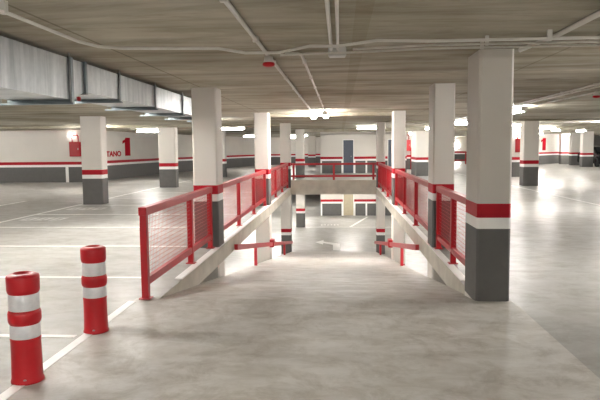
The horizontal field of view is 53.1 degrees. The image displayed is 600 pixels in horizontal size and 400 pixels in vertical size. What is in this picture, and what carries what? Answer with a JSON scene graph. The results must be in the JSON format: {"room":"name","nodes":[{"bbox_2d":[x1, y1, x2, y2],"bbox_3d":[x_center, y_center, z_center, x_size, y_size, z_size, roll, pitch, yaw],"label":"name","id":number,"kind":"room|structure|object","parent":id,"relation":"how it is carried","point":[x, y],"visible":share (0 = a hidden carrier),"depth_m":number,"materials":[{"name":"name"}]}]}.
{"room":"parking garage","nodes":[
{"label":"parking garage","id":0,"kind":"room"},
{"bbox_2d":[0,130,81,182],"bbox_3d":[-25.107,-2.032,29.509,30.000,2.480,0.220,0,5,4],"label":"wall","id":1,"kind":"structure","parent":0,"point":[26,156],"depth_m":28.56,"materials":[{"name":"grey paint"}]},
{"bbox_2d":[65,166,68,181],"bbox_3d":[-11.068,-1.217,28.536,0.140,0.760,0.012,0,5,4],"label":"trim","id":2,"kind":"structure","parent":1,"relation":"attached to","point":[66,167],"depth_m":28.52,"materials":[{"name":"white paint"}]},
{"bbox_2d":[69,135,80,156],"bbox_3d":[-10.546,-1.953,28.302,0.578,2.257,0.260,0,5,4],"label":"cabinet","id":3,"kind":"object","parent":1,"relation":"attached to","point":[74,147],"visible":0.84,"depth_m":28.17,"materials":[{"name":"red metal"}]},
{"bbox_2d":[106,131,158,179],"bbox_3d":[-9.454,-2.486,32.987,0.220,2.480,9.294,0,5,9],"label":"wall","id":4,"kind":"structure","parent":0,"point":[143,160],"depth_m":33.41,"materials":[{"name":"grey paint"}]},
{"bbox_2d":[107,151,120,156],"bbox_3d":[-9.706,-2.396,30.741,0.008,0.354,2.380,0,5,9],"label":"lettering","id":5,"kind":"object","parent":4,"relation":"attached to","point":[116,153],"depth_m":31.05},
{"bbox_2d":[122,138,130,155],"bbox_3d":[-9.409,-2.888,32.530,0.008,0.980,0.920,0,5,9],"label":"number","id":6,"kind":"object","parent":4,"relation":"attached to","point":[126,141],"depth_m":32.65,"materials":[{"name":"red paint"}]},
{"bbox_2d":[177,134,241,171],"bbox_3d":[-6.815,-3.447,43.684,0.221,2.480,12.843,1,5,17],"label":"wall","id":7,"kind":"structure","parent":0,"point":[233,144],"depth_m":41.25,"materials":[{"name":"grey paint"}]},
{"bbox_2d":[242,137,254,166],"bbox_3d":[-4.033,-4.200,51.994,0.220,2.480,4.743,1,5,22],"label":"wall","id":8,"kind":"structure","parent":0,"point":[248,151],"depth_m":50.85,"materials":[{"name":"grey paint"}]},
{"bbox_2d":[270,137,319,164],"bbox_3d":[-0.309,-4.417,54.068,5.450,2.480,0.220,0,5,4],"label":"wall","id":9,"kind":"structure","parent":0,"point":[274,141],"depth_m":54.00,"materials":[{"name":"grey paint"}]},
{"bbox_2d":[0,161,599,399],"bbox_3d":[4.442,-1.580,36.791,88.000,0.250,98.000,0,5,4],"label":"floor","id":10,"kind":"structure","parent":0,"point":[543,342],"depth_m":5.37,"materials":[{"name":"concrete"}]},
{"bbox_2d":[5,271,44,385],"bbox_3d":[-1.846,0.852,4.029,0.210,0.736,0.212,-1,5,-10],"label":"bollard","id":11,"kind":"object","parent":10,"relation":"on","point":[24,314],"visible":1,"depth_m":3.96,"materials":[{"name":"red plastic"}]},
{"bbox_2d":[0,334,76,337],"bbox_3d":[-4.399,1.144,5.160,5.070,0.004,0.070,0,5,4],"label":"parking line","id":12,"kind":"object","parent":10,"relation":"on","point":[1,335],"visible":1,"depth_m":5.00,"materials":[{"name":"paint"}]},
{"bbox_2d":[22,218,65,219],"bbox_3d":[-5.752,0.427,13.496,0.930,0.004,0.500,0,5,4],"label":"floor marking","id":13,"kind":"object","parent":10,"relation":"on","point":[26,218],"visible":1,"depth_m":13.49,"materials":[{"name":"paint"}]},
{"bbox_2d":[0,227,132,227],"bbox_3d":[-3.948,0.543,11.979,5.070,0.004,0.070,0,5,4],"label":"parking line","id":14,"kind":"object","parent":10,"relation":"on","point":[0,227],"visible":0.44,"depth_m":11.99,"materials":[{"name":"paint"}]},
{"bbox_2d":[0,301,135,399],"bbox_3d":[-1.973,1.379,2.214,0.080,0.004,7.900,0,5,4],"label":"edge line","id":15,"kind":"object","parent":10,"relation":"on","point":[13,389],"visible":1,"depth_m":4.59,"materials":[{"name":"paint"}]},
{"bbox_2d":[0,276,140,277],"bbox_3d":[-4.250,0.946,7.407,5.070,0.004,0.070,0,5,4],"label":"parking line","id":16,"kind":"object","parent":10,"relation":"on","point":[0,276],"visible":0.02,"depth_m":7.30,"materials":[{"name":"paint"}]},
{"bbox_2d":[66,208,104,209],"bbox_3d":[-5.601,0.226,15.783,0.930,0.004,0.500,0,5,4],"label":"floor marking","id":17,"kind":"object","parent":10,"relation":"on","point":[70,208],"visible":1,"depth_m":15.57,"materials":[{"name":"paint"}]},
{"bbox_2d":[80,116,108,203],"bbox_3d":[-5.850,-1.127,17.078,0.590,2.478,0.420,0,5,4],"label":"concrete pillar","id":18,"kind":"structure","parent":10,"relation":"on","point":[92,128],"depth_m":16.89,"materials":[{"name":"grey paint"}]},
{"bbox_2d":[80,245,108,334],"bbox_3d":[-1.749,0.756,5.111,0.210,0.736,0.212,-1,5,-2],"label":"bollard","id":19,"kind":"object","parent":10,"relation":"on","point":[93,257],"visible":1,"depth_m":5.04,"materials":[{"name":"red plastic"}]},
{"bbox_2d":[0,180,189,222],"bbox_3d":[-6.102,-0.008,18.511,0.090,0.004,32.000,0,5,4],"label":"bay end line","id":20,"kind":"object","parent":10,"relation":"on","point":[188,180],"visible":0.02,"depth_m":15.85,"materials":[{"name":"paint"}]},
{"bbox_2d":[11,246,187,246],"bbox_3d":[-4.099,0.745,9.693,5.070,0.004,0.070,0,5,4],"label":"parking line","id":21,"kind":"object","parent":10,"relation":"on","point":[11,246],"visible":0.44,"depth_m":9.62,"materials":[{"name":"paint"}]},
{"bbox_2d":[37,214,182,214],"bbox_3d":[-3.797,0.342,14.265,5.070,0.004,0.070,0,5,4],"label":"parking line","id":22,"kind":"object","parent":10,"relation":"on","point":[37,214],"visible":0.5,"depth_m":14.30,"materials":[{"name":"paint"}]},
{"bbox_2d":[158,127,178,187],"bbox_3d":[-5.297,-1.752,24.160,0.680,2.478,0.400,0,5,4],"label":"concrete pillar","id":23,"kind":"structure","parent":10,"relation":"on","point":[167,137],"depth_m":23.97,"materials":[{"name":"grey paint"}]},
{"bbox_2d":[138,187,214,299],"bbox_3d":[-1.491,0.408,7.705,0.120,0.948,3.230,0,5,4],"label":"guard railing","id":24,"kind":"object","parent":10,"relation":"on","point":[188,219],"visible":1,"depth_m":7.13,"materials":[{"name":"red metal"}]},
{"bbox_2d":[222,131,226,176],"bbox_3d":[-4.362,-2.474,32.314,0.730,2.478,0.500,0,5,4],"label":"concrete pillar","id":25,"kind":"structure","parent":10,"relation":"on","point":[224,155],"depth_m":32.09,"materials":[{"name":"grey paint"}]},
{"bbox_2d":[174,188,289,278],"bbox_3d":[-0.922,0.239,15.082,0.100,0.012,15.980,0,5,4],"label":"trim","id":26,"kind":"structure","parent":10,"relation":"on","point":[208,254],"depth_m":9.38,"materials":[{"name":"white paint"}]},
{"bbox_2d":[223,170,266,229],"bbox_3d":[-1.146,-0.052,12.928,0.120,0.948,6.300,0,5,4],"label":"guard railing","id":27,"kind":"object","parent":26,"relation":"on","point":[230,219],"visible":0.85,"depth_m":12.35,"materials":[{"name":"red metal"}]},
{"bbox_2d":[271,163,287,196],"bbox_3d":[-0.695,-0.653,19.747,0.120,0.948,6.440,0,5,4],"label":"guard railing","id":28,"kind":"object","parent":26,"relation":"on","point":[284,176],"visible":0.74,"depth_m":19.66,"materials":[{"name":"red metal"}]},
{"bbox_2d":[308,136,315,166],"bbox_3d":[0.964,-3.957,48.683,0.600,2.478,0.400,0,5,4],"label":"concrete pillar","id":29,"kind":"structure","parent":10,"relation":"on","point":[311,139],"depth_m":48.50,"materials":[{"name":"grey paint"}]},
{"bbox_2d":[291,179,375,193],"bbox_3d":[1.282,-0.506,23.030,3.250,0.530,0.280,0,5,4],"label":"beam","id":30,"kind":"structure","parent":10,"relation":"on","point":[297,186],"depth_m":22.89,"materials":[{"name":"concrete"}]},
{"bbox_2d":[291,163,375,179],"bbox_3d":[1.276,-1.094,22.978,3.250,0.650,0.084,0,5,4],"label":"guard railing","id":31,"kind":"object","parent":30,"relation":"on","point":[292,164],"visible":1,"depth_m":22.94,"materials":[{"name":"red metal"}]},
{"bbox_2d":[377,162,391,196],"bbox_3d":[2.777,-0.666,19.517,0.120,0.948,6.440,0,5,4],"label":"guard railing","id":32,"kind":"object","parent":10,"relation":"on","point":[384,171],"visible":0.77,"depth_m":19.45,"materials":[{"name":"red metal"}]},
{"bbox_2d":[407,135,410,169],"bbox_3d":[7.207,-3.221,40.347,0.558,2.347,0.260,0,5,4],"label":"tall cabinet","id":33,"kind":"object","parent":10,"relation":"on","point":[408,140],"visible":0.53,"depth_m":40.22,"materials":[{"name":"red metal"}]},
{"bbox_2d":[394,169,427,230],"bbox_3d":[2.326,-0.064,12.688,0.120,0.948,6.220,0,5,4],"label":"guard railing","id":34,"kind":"object","parent":10,"relation":"on","point":[416,190],"visible":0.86,"depth_m":12.22,"materials":[{"name":"red metal"}]},
{"bbox_2d":[376,187,464,280],"bbox_3d":[2.421,0.227,14.860,0.100,0.012,15.980,0,5,4],"label":"trim","id":35,"kind":"structure","parent":10,"relation":"on","point":[452,267],"depth_m":9.02,"materials":[{"name":"white paint"}]},
{"bbox_2d":[434,186,465,265],"bbox_3d":[2.003,0.366,7.807,0.120,0.948,2.520,0,5,4],"label":"guard railing","id":36,"kind":"object","parent":10,"relation":"on","point":[455,196],"visible":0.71,"depth_m":7.85,"materials":[{"name":"red metal"}]},
{"bbox_2d":[454,151,465,163],"bbox_3d":[12.780,-3.594,51.153,2.750,1.100,0.080,0,5,4],"label":"guard railing","id":37,"kind":"object","parent":10,"relation":"on","point":[455,151],"visible":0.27,"depth_m":51.04,"materials":[{"name":"red metal"}]},
{"bbox_2d":[465,49,513,300],"bbox_3d":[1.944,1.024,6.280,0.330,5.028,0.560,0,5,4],"label":"concrete pillar","id":38,"kind":"structure","parent":10,"relation":"on","point":[490,71],"depth_m":5.92,"materials":[{"name":"grey paint"}]},
{"bbox_2d":[511,126,520,176],"bbox_3d":[10.817,-2.395,29.759,0.740,2.478,0.400,0,5,4],"label":"concrete pillar","id":39,"kind":"structure","parent":10,"relation":"on","point":[515,155],"depth_m":29.59,"materials":[{"name":"grey paint"}]},
{"bbox_2d":[515,132,519,151],"bbox_3d":[10.795,-2.240,29.432,0.418,2.226,0.260,0,5,4],"label":"tall cabinet","id":40,"kind":"object","parent":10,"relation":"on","point":[517,141],"visible":0.45,"depth_m":29.32,"materials":[{"name":"red metal"}]},
{"bbox_2d":[457,173,599,205],"bbox_3d":[8.226,-0.585,23.550,0.100,0.004,32.000,0,5,4],"label":"bay end line","id":41,"kind":"object","parent":10,"relation":"on","point":[457,173],"visible":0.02,"depth_m":18.46,"materials":[{"name":"paint"}]},
{"bbox_2d":[519,121,539,185],"bbox_3d":[8.834,-1.794,23.107,0.580,2.478,0.490,0,5,4],"label":"concrete pillar","id":42,"kind":"structure","parent":10,"relation":"on","point":[530,130],"depth_m":22.89,"materials":[{"name":"grey paint"}]},
{"bbox_2d":[559,133,569,163],"bbox_3d":[21.469,-4.159,48.769,0.650,2.478,0.500,0,5,4],"label":"concrete pillar","id":43,"kind":"structure","parent":10,"relation":"on","point":[563,137],"depth_m":48.55,"materials":[{"name":"grey paint"}]},
{"bbox_2d":[569,133,579,164],"bbox_3d":[20.972,-3.895,45.806,0.670,2.478,0.500,0,5,4],"label":"concrete pillar","id":44,"kind":"structure","parent":10,"relation":"on","point":[574,138],"depth_m":45.58,"materials":[{"name":"grey paint"}]},
{"bbox_2d":[579,131,593,166],"bbox_3d":[20.151,-3.569,42.167,0.750,2.478,0.500,0,5,4],"label":"concrete pillar","id":45,"kind":"structure","parent":10,"relation":"on","point":[586,137],"depth_m":41.94,"materials":[{"name":"grey paint"}]},
{"bbox_2d":[577,146,599,166],"bbox_3d":[21.645,-3.151,43.135,2.080,1.448,4.247,0,5,4],"label":"parked car","id":46,"kind":"object","parent":10,"relation":"on","point":[596,154],"visible":0.41,"depth_m":42.25,"materials":[{"name":"paint"}]},
{"bbox_2d":[0,0,599,136],"bbox_3d":[4.416,-4.300,36.553,88.000,0.250,98.000,0,5,4],"label":"ceiling","id":47,"kind":"structure","parent":0,"point":[394,80],"depth_m":6.04,"materials":[{"name":"concrete"}]},
{"bbox_2d":[0,36,191,121],"bbox_3d":[-2.595,-1.143,5.508,0.760,0.493,14.810,0,5,4],"label":"ventilation duct","id":48,"kind":"object","parent":47,"relation":"hanging from","point":[29,75],"visible":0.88,"depth_m":5.87,"materials":[{"name":"metal"}]},
{"bbox_2d":[0,123,279,128],"bbox_3d":[-20.549,-2.848,24.623,39.750,0.090,0.350,0,5,4],"label":"ceiling beam","id":49,"kind":"structure","parent":47,"relation":"attached to","point":[278,124],"depth_m":23.55,"materials":[{"name":"concrete"}]},
{"bbox_2d":[136,129,157,131],"bbox_3d":[-6.976,-3.236,27.943,1.270,0.150,0.134,0,5,4],"label":"ceiling light","id":50,"kind":"object","parent":47,"relation":"attached to","point":[141,130],"visible":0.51,"depth_m":27.91,"materials":[{"name":"white plastic"}]},
{"bbox_2d":[137,130,157,131],"bbox_3d":[-6.975,-3.199,27.946,1.200,0.075,0.132,0,5,4],"label":"diffuser","id":51,"kind":"object","parent":50,"relation":"attached to","point":[137,130],"depth_m":27.91,"materials":[{"name":"white plastic"}]},
{"bbox_2d":[222,127,244,129],"bbox_3d":[-2.966,-3.050,25.380,1.270,0.150,0.134,0,5,4],"label":"ceiling light","id":52,"kind":"object","parent":47,"relation":"attached to","point":[223,128],"visible":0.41,"depth_m":25.33,"materials":[{"name":"white plastic"}]},
{"bbox_2d":[222,128,243,129],"bbox_3d":[-2.966,-3.013,25.384,1.200,0.075,0.132,0,5,4],"label":"diffuser","id":53,"kind":"object","parent":52,"relation":"attached to","point":[222,128],"depth_m":25.33,"materials":[{"name":"white plastic"}]},
{"bbox_2d":[219,0,312,111],"bbox_3d":[-0.232,-1.534,7.149,0.046,0.044,16.450,0,5,4],"label":"conduit","id":54,"kind":"object","parent":47,"relation":"attached to","point":[227,3],"visible":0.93,"depth_m":4.88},
{"bbox_2d":[262,56,274,66],"bbox_3d":[-0.307,-1.350,5.867,0.124,0.101,0.124,0,5,4],"label":"detector","id":55,"kind":"object","parent":47,"relation":"attached to","point":[268,60],"visible":1,"depth_m":5.83,"materials":[{"name":"red plastic"}]},
{"bbox_2d":[0,0,599,53],"bbox_3d":[1.897,-1.260,4.014,11.796,0.085,5.140,-3,6,-27],"label":"conduit","id":56,"kind":"object","parent":47,"relation":"attached to","point":[3,3],"visible":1,"depth_m":4.90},
{"bbox_2d":[285,52,324,110],"bbox_3d":[0.236,-1.812,10.260,0.175,0.042,9.054,0,5,4],"label":"conduit","id":57,"kind":"object","parent":47,"relation":"attached to","point":[304,62],"visible":0.84,"depth_m":7.33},
{"bbox_2d":[309,112,315,118],"bbox_3d":[0.344,-2.249,15.876,0.134,0.150,1.270,0,5,4],"label":"ceiling light","id":58,"kind":"object","parent":47,"relation":"attached to","point":[311,114],"visible":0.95,"depth_m":15.25,"materials":[{"name":"white plastic"}]},
{"bbox_2d":[322,110,328,117],"bbox_3d":[0.651,-2.207,15.356,0.134,0.150,1.270,0,5,4],"label":"ceiling light","id":59,"kind":"object","parent":47,"relation":"attached to","point":[325,114],"visible":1,"depth_m":14.73,"materials":[{"name":"white plastic"}]},
{"bbox_2d":[325,0,332,50],"bbox_3d":[0.070,-1.110,2.252,0.040,0.042,6.680,0,5,4],"label":"conduit","id":60,"kind":"object","parent":47,"relation":"attached to","point":[327,3],"visible":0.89,"depth_m":4.29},
{"bbox_2d":[270,112,391,116],"bbox_3d":[0.813,-2.335,16.441,3.960,0.090,0.300,0,5,4],"label":"ceiling beam","id":61,"kind":"structure","parent":47,"relation":"attached to","point":[354,113],"depth_m":16.29,"materials":[{"name":"concrete"}]},
{"bbox_2d":[335,0,338,49],"bbox_3d":[0.130,-1.111,2.248,0.035,0.039,6.680,0,5,4],"label":"conduit","id":62,"kind":"object","parent":47,"relation":"attached to","point":[336,1],"visible":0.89,"depth_m":4.29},
{"bbox_2d":[328,47,345,57],"bbox_3d":[0.350,-1.389,5.649,0.170,0.085,0.140,0,5,4],"label":"junction box","id":63,"kind":"object","parent":47,"relation":"attached to","point":[341,49],"visible":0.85,"depth_m":5.58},
{"bbox_2d":[357,127,385,128],"bbox_3d":[3.156,-3.212,26.571,1.270,0.150,0.134,0,5,4],"label":"ceiling light","id":64,"kind":"object","parent":47,"relation":"attached to","point":[357,127],"visible":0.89,"depth_m":26.54,"materials":[{"name":"white plastic"}]},
{"bbox_2d":[280,42,599,55],"bbox_3d":[4.063,-1.377,5.103,8.556,0.082,0.200,0,5,6],"label":"conduit","id":65,"kind":"object","parent":47,"relation":"attached to","point":[565,45],"visible":0.87,"depth_m":5.28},
{"bbox_2d":[305,126,599,131],"bbox_3d":[7.875,-3.607,30.500,16.300,0.140,0.300,0,5,4],"label":"ceiling beam","id":66,"kind":"structure","parent":47,"relation":"attached to","point":[557,127],"depth_m":30.51,"materials":[{"name":"concrete"}]},
{"bbox_2d":[455,122,466,124],"bbox_3d":[5.814,-2.829,21.902,1.270,0.150,0.134,0,5,4],"label":"ceiling light","id":67,"kind":"object","parent":47,"relation":"attached to","point":[456,123],"visible":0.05,"depth_m":21.86,"materials":[{"name":"white plastic"}]},
{"bbox_2d":[353,35,599,49],"bbox_3d":[4.386,-1.362,4.889,7.884,0.082,0.145,0,5,5],"label":"conduit","id":68,"kind":"object","parent":47,"relation":"attached to","point":[486,36],"visible":0.9,"depth_m":5.08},
{"bbox_2d":[386,119,599,122],"bbox_3d":[25.272,-2.965,20.705,44.290,0.040,0.400,0,5,4],"label":"ceiling beam","id":69,"kind":"structure","parent":47,"relation":"attached to","point":[523,119],"depth_m":21.66,"materials":[{"name":"concrete"}]},
{"bbox_2d":[406,121,599,124],"bbox_3d":[9.690,-3.087,23.836,11.800,0.048,0.054,0,5,4],"label":"conduit","id":70,"kind":"object","parent":47,"relation":"attached to","point":[567,121],"visible":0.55,"depth_m":23.80,"materials":[{"name":"white metal"}]},
{"bbox_2d":[513,106,526,113],"bbox_3d":[5.201,-2.171,14.455,0.134,0.150,1.270,0,5,4],"label":"ceiling light","id":71,"kind":"object","parent":47,"relation":"attached to","point":[521,109],"visible":0.56,"depth_m":13.98,"materials":[{"name":"white plastic"}]},
{"bbox_2d":[513,109,524,113],"bbox_3d":[5.202,-2.134,14.458,0.132,0.075,1.200,0,5,4],"label":"diffuser","id":72,"kind":"object","parent":71,"relation":"attached to","point":[514,110],"depth_m":14.12,"materials":[{"name":"white plastic"}]},
{"bbox_2d":[461,83,599,117],"bbox_3d":[4.743,-2.067,12.684,0.044,0.043,13.800,0,5,4],"label":"conduit","id":73,"kind":"object","parent":47,"relation":"attached to","point":[593,84],"visible":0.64,"depth_m":10.59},
{"bbox_2d":[540,126,555,128],"bbox_3d":[11.741,-3.515,29.096,1.270,0.150,0.134,0,5,4],"label":"ceiling light","id":74,"kind":"object","parent":47,"relation":"attached to","point":[550,127],"visible":0.53,"depth_m":29.03,"materials":[{"name":"white plastic"}]},
{"bbox_2d":[516,85,599,105],"bbox_3d":[4.702,-1.814,9.791,0.038,0.040,8.000,0,5,4],"label":"conduit","id":75,"kind":"object","parent":47,"relation":"attached to","point":[572,92],"visible":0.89,"depth_m":10.89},
{"bbox_2d":[518,10,599,51],"bbox_3d":[1.946,-1.125,2.264,0.115,0.050,6.953,0,5,3],"label":"conduit","id":76,"kind":"object","parent":47,"relation":"attached to","point":[595,15],"visible":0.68,"depth_m":4.59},
{"bbox_2d":[531,91,599,105],"bbox_3d":[5.127,-1.816,9.763,0.038,0.040,8.002,0,5,3],"label":"conduit","id":77,"kind":"object","parent":47,"relation":"attached to","point":[594,91],"visible":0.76,"depth_m":11.68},
{"bbox_2d":[593,92,599,97],"bbox_3d":[5.029,-1.778,10.175,0.124,0.101,0.124,0,5,4],"label":"detector","id":78,"kind":"object","parent":47,"relation":"attached to","point":[596,94],"visible":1,"depth_m":10.14,"materials":[{"name":"red plastic"}]},
{"bbox_2d":[163,251,474,300],"bbox_3d":[0.751,1.634,14.918,3.250,2.770,17.430,0,5,4],"label":"ramp","id":79,"kind":"structure","parent":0,"point":[316,275],"depth_m":8.49,"materials":[{"name":"concrete"}]},
{"bbox_2d":[234,238,292,265],"bbox_3d":[-0.704,1.205,16.501,0.110,1.940,12.100,0,5,4],"label":"rail","id":80,"kind":"object","parent":79,"relation":"on","point":[272,243],"visible":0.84,"depth_m":12.84,"materials":[{"name":"red metal"}]},
{"bbox_2d":[374,238,418,265],"bbox_3d":[2.400,1.193,16.295,0.110,1.940,12.100,0,5,4],"label":"rail","id":81,"kind":"object","parent":79,"relation":"on","point":[389,243],"visible":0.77,"depth_m":12.73,"materials":[{"name":"red metal"}]},
{"bbox_2d":[224,195,427,275],"bbox_3d":[2.010,1.456,30.177,52.000,0.001,64.000,0,5,4],"label":"floor","id":82,"kind":"structure","parent":0,"point":[360,237],"depth_m":27.57,"materials":[{"name":"grey concrete"}]},
{"bbox_2d":[191,87,224,283],"bbox_3d":[-1.442,0.766,9.600,0.385,5.028,0.440,0,5,4],"label":"concrete pillar","id":83,"kind":"structure","parent":82,"relation":"on","point":[205,101],"depth_m":9.27,"materials":[{"name":"grey paint"}]},
{"bbox_2d":[254,113,271,263],"bbox_3d":[-0.995,0.171,16.354,0.385,5.028,0.450,0,5,4],"label":"concrete pillar","id":84,"kind":"structure","parent":82,"relation":"on","point":[262,146],"depth_m":16.06,"materials":[{"name":"grey paint"}]},
{"bbox_2d":[280,123,291,253],"bbox_3d":[-0.540,-0.436,23.242,0.385,5.028,0.450,0,5,4],"label":"concrete pillar","id":85,"kind":"structure","parent":82,"relation":"on","point":[285,128],"depth_m":23.06,"materials":[{"name":"grey paint"}]},
{"bbox_2d":[295,129,304,226],"bbox_3d":[0.019,-1.113,30.912,0.450,5.028,0.450,0,5,4],"label":"concrete pillar","id":86,"kind":"structure","parent":82,"relation":"on","point":[299,133],"depth_m":30.66,"materials":[{"name":"grey paint"}]},
{"bbox_2d":[316,240,339,249],"bbox_3d":[1.335,1.889,25.280,0.836,0.004,2.689,-2,5,-18],"label":"turn arrow","id":87,"kind":"object","parent":82,"relation":"on","point":[336,246],"visible":1,"depth_m":25.35,"materials":[{"name":"white paint"}]},
{"bbox_2d":[376,122,384,253],"bbox_3d":[3.089,-0.450,23.001,0.320,5.028,0.450,0,5,4],"label":"concrete pillar","id":88,"kind":"structure","parent":82,"relation":"on","point":[380,126],"depth_m":22.84,"materials":[{"name":"grey paint"}]},
{"bbox_2d":[391,111,405,265],"bbox_3d":[2.632,0.159,16.088,0.320,5.028,0.500,0,5,4],"label":"concrete pillar","id":89,"kind":"structure","parent":82,"relation":"on","point":[398,117],"depth_m":15.75,"materials":[{"name":"grey paint"}]},
{"bbox_2d":[427,83,454,285],"bbox_3d":[2.188,0.752,9.368,0.320,5.028,0.500,0,5,4],"label":"concrete pillar","id":90,"kind":"structure","parent":82,"relation":"on","point":[441,155],"depth_m":9.01,"materials":[{"name":"grey paint"}]},
{"bbox_2d":[320,131,406,215],"bbox_3d":[9.789,-1.603,35.440,17.150,5.030,0.220,0,5,4],"label":"wall","id":91,"kind":"structure","parent":0,"point":[331,146],"depth_m":35.73,"materials":[{"name":"grey paint"}]},
{"bbox_2d":[343,139,353,172],"bbox_3d":[2.882,-2.606,35.773,0.670,2.000,0.150,0,5,4],"label":"door","id":92,"kind":"structure","parent":91,"relation":"in","point":[348,144],"depth_m":35.75,"materials":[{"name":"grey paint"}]},
{"bbox_2d":[343,194,353,215],"bbox_3d":[2.906,-0.065,35.995,0.670,2.000,0.150,0,5,4],"label":"door","id":93,"kind":"structure","parent":91,"relation":"in","point":[348,199],"depth_m":36.01,"materials":[{"name":"white paint"}]},
{"bbox_2d":[321,132,391,134],"bbox_3d":[3.744,-3.963,35.460,5.000,0.216,0.081,0,5,4],"label":"conduit","id":94,"kind":"object","parent":91,"relation":"attached to","point":[329,132],"visible":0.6,"depth_m":35.47,"materials":[{"name":"white metal"}]},
{"bbox_2d":[388,139,391,166],"bbox_3d":[5.526,-2.615,35.597,0.670,2.000,0.150,0,5,4],"label":"door","id":95,"kind":"structure","parent":91,"relation":"in","point":[389,140],"depth_m":35.59,"materials":[{"name":"white paint"}]},
{"bbox_2d":[407,133,410,168],"bbox_3d":[7.618,-3.311,40.563,1.950,2.480,0.220,0,5,4],"label":"wall","id":96,"kind":"structure","parent":0,"point":[408,152],"depth_m":40.50,"materials":[{"name":"grey paint"}]},
{"bbox_2d":[411,131,415,175],"bbox_3d":[6.272,-2.597,32.556,0.220,2.480,2.000,0,5,4],"label":"wall","id":97,"kind":"structure","parent":0,"point":[413,133],"depth_m":32.58,"materials":[{"name":"grey paint"}]},
{"bbox_2d":[416,131,428,175],"bbox_3d":[6.963,-2.505,31.422,1.750,2.480,0.220,0,5,4],"label":"wall","id":98,"kind":"structure","parent":0,"point":[422,137],"depth_m":31.35,"materials":[{"name":"grey paint"}]},
{"bbox_2d":[454,137,466,160],"bbox_3d":[14.684,-5.171,61.059,9.750,2.480,0.220,0,5,4],"label":"wall","id":99,"kind":"structure","parent":0,"point":[462,141],"depth_m":60.83,"materials":[{"name":"grey paint"}]},
{"bbox_2d":[539,134,599,163],"bbox_3d":[26.939,-4.872,56.313,0.222,2.480,23.906,4,7,44],"label":"wall","id":100,"kind":"structure","parent":0,"point":[550,155],"depth_m":49.96,"materials":[{"name":"grey paint"}]},
{"bbox_2d":[541,138,545,149],"bbox_3d":[19.803,-4.539,48.809,0.008,1.000,0.960,4,7,44],"label":"number sign","id":101,"kind":"object","parent":100,"relation":"attached to","point":[543,140],"depth_m":48.87,"materials":[{"name":"red paint"}]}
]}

